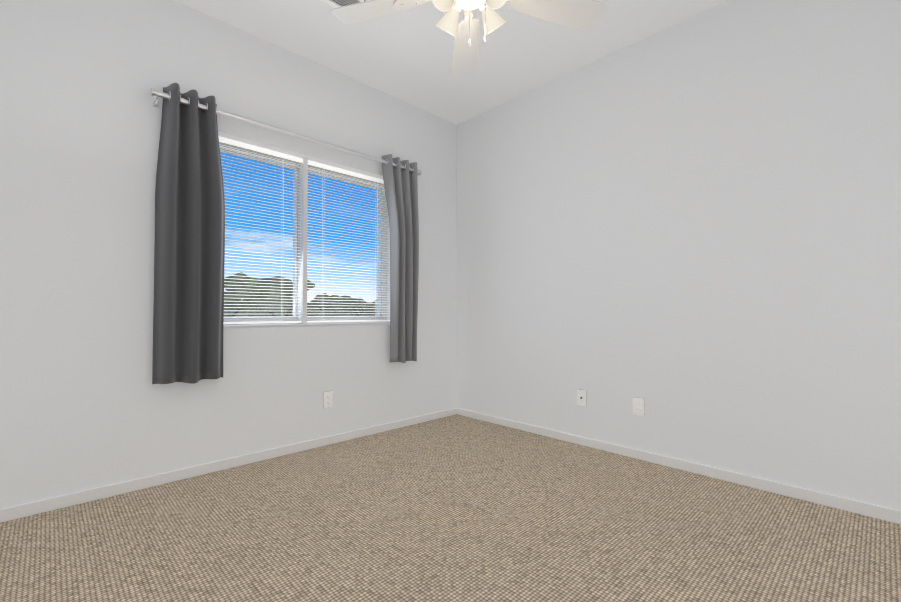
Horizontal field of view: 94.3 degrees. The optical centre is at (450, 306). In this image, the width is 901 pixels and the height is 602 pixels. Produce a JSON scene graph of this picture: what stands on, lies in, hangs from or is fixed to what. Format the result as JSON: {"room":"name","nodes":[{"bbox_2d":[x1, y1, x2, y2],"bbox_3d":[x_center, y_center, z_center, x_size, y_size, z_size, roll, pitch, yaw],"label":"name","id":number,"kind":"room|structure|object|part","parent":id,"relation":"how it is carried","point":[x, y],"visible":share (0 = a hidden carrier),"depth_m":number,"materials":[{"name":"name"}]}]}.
{"room":"empty bedroom","nodes":[
{"label":"empty bedroom","id":0,"kind":"room"},
{"bbox_2d":[0,0,456,508],"bbox_3d":[-1.250,-0.377,2.903,3.950,2.740,0.300,1,-1,-44],"label":"wall","id":1,"kind":"structure","parent":0,"point":[86,403],"depth_m":2.27,"materials":[{"name":"white paint"}]},
{"bbox_2d":[153,90,160,106],"bbox_3d":[-1.605,-1.150,2.291,0.022,0.070,0.104,1,-1,-44],"label":"curtain bracket","id":2,"kind":"object","parent":1,"relation":"attached to","point":[155,100],"visible":0.9,"depth_m":2.32,"materials":[{"name":"silver metal"}]},
{"bbox_2d":[150,88,421,174],"bbox_3d":[-0.930,-1.147,2.895,1.879,0.044,0.044,1,-1,-44],"label":"curtain rod","id":3,"kind":"object","parent":2,"relation":"on","point":[153,92],"visible":0.88,"depth_m":2.72,"materials":[{"name":"silver metal"}]},
{"bbox_2d":[152,83,224,383],"bbox_3d":[-1.460,-0.396,2.373,0.356,1.646,0.113,1,-1,-44],"label":"curtain","id":4,"kind":"object","parent":3,"relation":"hanging from","point":[189,261],"visible":1,"depth_m":2.35,"materials":[{"name":"grey fabric"}]},
{"bbox_2d":[169,91,216,111],"bbox_3d":[-1.465,-1.158,2.380,0.231,0.053,0.052,1,-1,-44],"label":"grommet","id":5,"kind":"object","parent":4,"relation":"attached to","point":[189,102],"visible":0.58,"depth_m":2.35,"materials":[{"name":"silver metal"}]},
{"bbox_2d":[382,154,418,362],"bbox_3d":[-0.393,-0.375,3.403,0.354,1.651,0.082,1,-1,-44],"label":"curtain","id":6,"kind":"object","parent":3,"relation":"hanging from","point":[401,189],"visible":1,"depth_m":3.39,"materials":[{"name":"grey fabric"}]},
{"bbox_2d":[385,159,417,172],"bbox_3d":[-0.398,-1.144,3.408,0.304,0.053,0.052,1,-1,-44],"label":"grommet","id":7,"kind":"object","parent":6,"relation":"attached to","point":[401,166],"visible":0.48,"depth_m":3.40,"materials":[{"name":"silver metal"}]},
{"bbox_2d":[0,408,456,522],"bbox_3d":[-1.142,0.962,2.773,3.350,0.060,0.012,1,-1,-44],"label":"baseboard","id":8,"kind":"structure","parent":1,"relation":"attached to","point":[38,507],"depth_m":2.41,"materials":[{"name":"white wood"}]},
{"bbox_2d":[219,144,386,324],"bbox_3d":[-1.088,-0.470,3.043,1.524,1.190,0.145,1,-1,-44],"label":"window","id":9,"kind":"structure","parent":1,"relation":"in","point":[265,318],"depth_m":3.03,"materials":[{"name":"white plastic"}]},
{"bbox_2d":[219,137,302,323],"bbox_3d":[-1.338,-0.478,2.744,0.737,1.175,0.040,1,-1,-44],"label":"window blind","id":10,"kind":"object","parent":9,"relation":"attached to","point":[226,142],"visible":0.65,"depth_m":2.81,"materials":[{"name":"white plastic"}]},
{"bbox_2d":[307,160,389,322],"bbox_3d":[-0.780,-0.471,3.282,0.737,1.175,0.040,1,-1,-44],"label":"window blind","id":11,"kind":"object","parent":9,"relation":"attached to","point":[344,173],"visible":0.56,"depth_m":3.25,"materials":[{"name":"white plastic"}]},
{"bbox_2d":[223,322,389,327],"bbox_3d":[-1.041,0.128,2.987,1.524,0.016,0.140,1,-1,-44],"label":"window sill","id":12,"kind":"structure","parent":1,"relation":"attached to","point":[289,325],"depth_m":2.89,"materials":[{"name":"white"}]},
{"bbox_2d":[323,391,332,407],"bbox_3d":[-0.885,0.670,3.027,0.073,0.118,0.008,1,-1,-44],"label":"electrical outlet","id":13,"kind":"object","parent":1,"relation":"attached to","point":[327,399],"visible":1,"depth_m":3.02,"materials":[{"name":"white plastic"}]},
{"bbox_2d":[0,414,900,601],"bbox_3d":[0.051,1.035,1.534,3.950,0.120,4.050,1,-1,-44],"label":"floor","id":14,"kind":"structure","parent":0,"point":[456,508],"depth_m":1.79,"materials":[{"name":"carpet"}]},
{"bbox_2d":[174,0,727,124],"bbox_3d":[0.051,-1.839,1.572,3.950,0.150,4.050,1,-1,-44],"label":"ceiling","id":15,"kind":"structure","parent":0,"point":[405,55],"depth_m":2.77,"materials":[{"name":"white paint"}]},
{"bbox_2d":[321,0,368,7],"bbox_3d":[-0.568,-1.749,2.333,0.250,0.012,0.300,1,-1,-44],"label":"ceiling vent","id":16,"kind":"object","parent":15,"relation":"in","point":[336,3],"visible":0.42,"depth_m":2.40,"materials":[{"name":"white metal"}]},
{"bbox_2d":[331,0,604,74],"bbox_3d":[0.083,-1.388,1.657,1.187,0.751,1.178,1,-1,-44],"label":"fan","id":17,"kind":"object","parent":15,"relation":"hanging from","point":[582,15],"visible":1,"depth_m":1.81,"materials":[{"name":"white"}]},
{"bbox_3d":[-0.313,-1.296,1.809,0.292,0.038,0.408,1,-1,-44],"label":"blade","id":18,"kind":"part","parent":17,"relation":"part of","materials":[{"name":"white"}]},
{"bbox_3d":[-0.019,-1.208,1.601,0.121,0.122,0.114,1,-1,-44],"label":"lamp shade","id":19,"kind":"part","parent":17,"relation":"part of","materials":[{"name":"white glass"}]},
{"bbox_3d":[-0.006,-1.205,1.784,0.114,0.122,0.121,1,-1,-44],"label":"lamp shade","id":20,"kind":"part","parent":17,"relation":"part of","materials":[{"name":"white glass"}]},
{"bbox_3d":[0.026,-1.258,1.747,0.046,0.049,0.049,1,-1,-44],"label":"light arm","id":21,"kind":"part","parent":17,"relation":"part of"},
{"bbox_3d":[0.077,-1.293,2.097,0.359,0.038,0.368,1,-1,-44],"label":"blade","id":22,"kind":"part","parent":17,"relation":"part of","materials":[{"name":"white"}]},
{"bbox_3d":[0.079,-1.486,1.690,0.250,0.555,0.250,1,-1,-44],"label":"motor","id":23,"kind":"part","parent":17,"relation":"part of","materials":[{"name":"white metal"}]},
{"bbox_3d":[0.107,-1.131,1.649,0.090,0.236,0.020,1,-1,-44],"label":"pull chain","id":24,"kind":"part","parent":17,"relation":"part of","materials":[{"name":"silver metal"}]},
{"bbox_3d":[0.140,-1.258,1.740,0.049,0.049,0.046,1,-1,-44],"label":"light arm","id":25,"kind":"part","parent":17,"relation":"part of"},
{"bbox_3d":[0.177,-1.206,1.771,0.121,0.122,0.114,1,-1,-44],"label":"lamp shade","id":26,"kind":"part","parent":17,"relation":"part of","materials":[{"name":"white glass"}]},
{"bbox_3d":[0.164,-1.208,1.588,0.114,0.122,0.121,1,-1,-44],"label":"lamp shade","id":27,"kind":"part","parent":17,"relation":"part of","materials":[{"name":"white glass"}]},
{"bbox_3d":[0.470,-1.296,1.813,0.412,0.038,0.278,1,-1,-44],"label":"blade","id":28,"kind":"part","parent":17,"relation":"part of","materials":[{"name":"white"}]},
{"bbox_2d":[457,0,900,510],"bbox_3d":[1.469,-0.380,2.712,0.300,2.740,3.750,1,-1,-44],"label":"wall","id":29,"kind":"structure","parent":0,"point":[688,230],"depth_m":2.45,"materials":[{"name":"white paint"}]},
{"bbox_2d":[577,389,585,405],"bbox_3d":[0.942,0.655,3.017,0.016,0.118,0.073,1,-1,-44],"label":"electrical outlet","id":30,"kind":"object","parent":29,"relation":"attached to","point":[581,397],"visible":1,"depth_m":3.02,"materials":[{"name":"white plastic"}]},
{"bbox_2d":[633,397,643,416],"bbox_3d":[1.225,0.651,2.729,0.008,0.118,0.073,1,-1,-44],"label":"electrical outlet","id":31,"kind":"object","parent":29,"relation":"attached to","point":[638,406],"visible":1,"depth_m":2.73,"materials":[{"name":"white plastic"}]},
{"bbox_2d":[457,408,900,523],"bbox_3d":[1.257,0.960,2.689,0.012,0.060,3.438,1,-1,-44],"label":"baseboard","id":32,"kind":"structure","parent":29,"relation":"attached to","point":[861,508],"depth_m":2.40,"materials":[{"name":"white wood"}]},
{"label":"outside","id":33,"kind":"structure","parent":0,"visible":0},
{"bbox_2d":[220,152,376,301],"bbox_3d":[-9.242,-8.818,17.326,55.000,28.000,0.001,1,-1,-44],"label":"sky","id":34,"kind":"structure","parent":33,"point":[260,266],"depth_m":19.67,"materials":[{"name":"blue"}]},
{"bbox_3d":[-3.802,1.507,11.544,55.000,0.200,15.680,1,-1,-44],"label":"ground","id":35,"kind":"structure","parent":33,"visible":0},
{"bbox_2d":[224,292,256,315],"bbox_3d":[-5.818,0.520,10.789,1.948,1.890,1.001,1,-1,-44],"label":"tree","id":36,"kind":"object","parent":35,"relation":"on","point":[231,313],"depth_m":10.69,"materials":[{"name":"green plant"}]},
{"bbox_2d":[235,311,248,315],"bbox_3d":[-7.942,0.486,13.631,2.771,2.033,1.668,1,-1,-44],"label":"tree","id":37,"kind":"object","parent":35,"relation":"on","point":[239,312],"depth_m":14.01,"materials":[{"name":"green plant"}]},
{"bbox_2d":[242,300,292,315],"bbox_3d":[-6.598,0.639,15.306,2.890,1.931,1.322,1,-1,-44],"label":"tree","id":38,"kind":"object","parent":35,"relation":"on","point":[255,314],"depth_m":15.28,"materials":[{"name":"green plant"}]},
{"bbox_2d":[224,272,314,315],"bbox_3d":[-4.937,0.278,11.396,2.338,2.391,1.592,1,-1,-44],"label":"tree","id":39,"kind":"object","parent":35,"relation":"on","point":[275,308],"depth_m":10.84,"materials":[{"name":"green plant"}]},
{"bbox_2d":[307,293,356,315],"bbox_3d":[-3.793,0.532,12.918,1.913,1.923,0.858,1,-1,-44],"label":"tree","id":40,"kind":"object","parent":35,"relation":"on","point":[317,298],"depth_m":12.63,"materials":[{"name":"green plant"}]},
{"bbox_2d":[309,303,362,315],"bbox_3d":[-5.063,0.602,17.259,3.042,1.898,1.534,1,-1,-44],"label":"tree","id":41,"kind":"object","parent":35,"relation":"on","point":[349,311],"depth_m":17.52,"materials":[{"name":"green plant"}]},
{"bbox_2d":[334,296,374,315],"bbox_3d":[-2.752,0.572,13.513,2.246,1.860,1.153,1,-1,-44],"label":"tree","id":42,"kind":"object","parent":35,"relation":"on","point":[348,306],"depth_m":13.21,"materials":[{"name":"green plant"}]}
]}

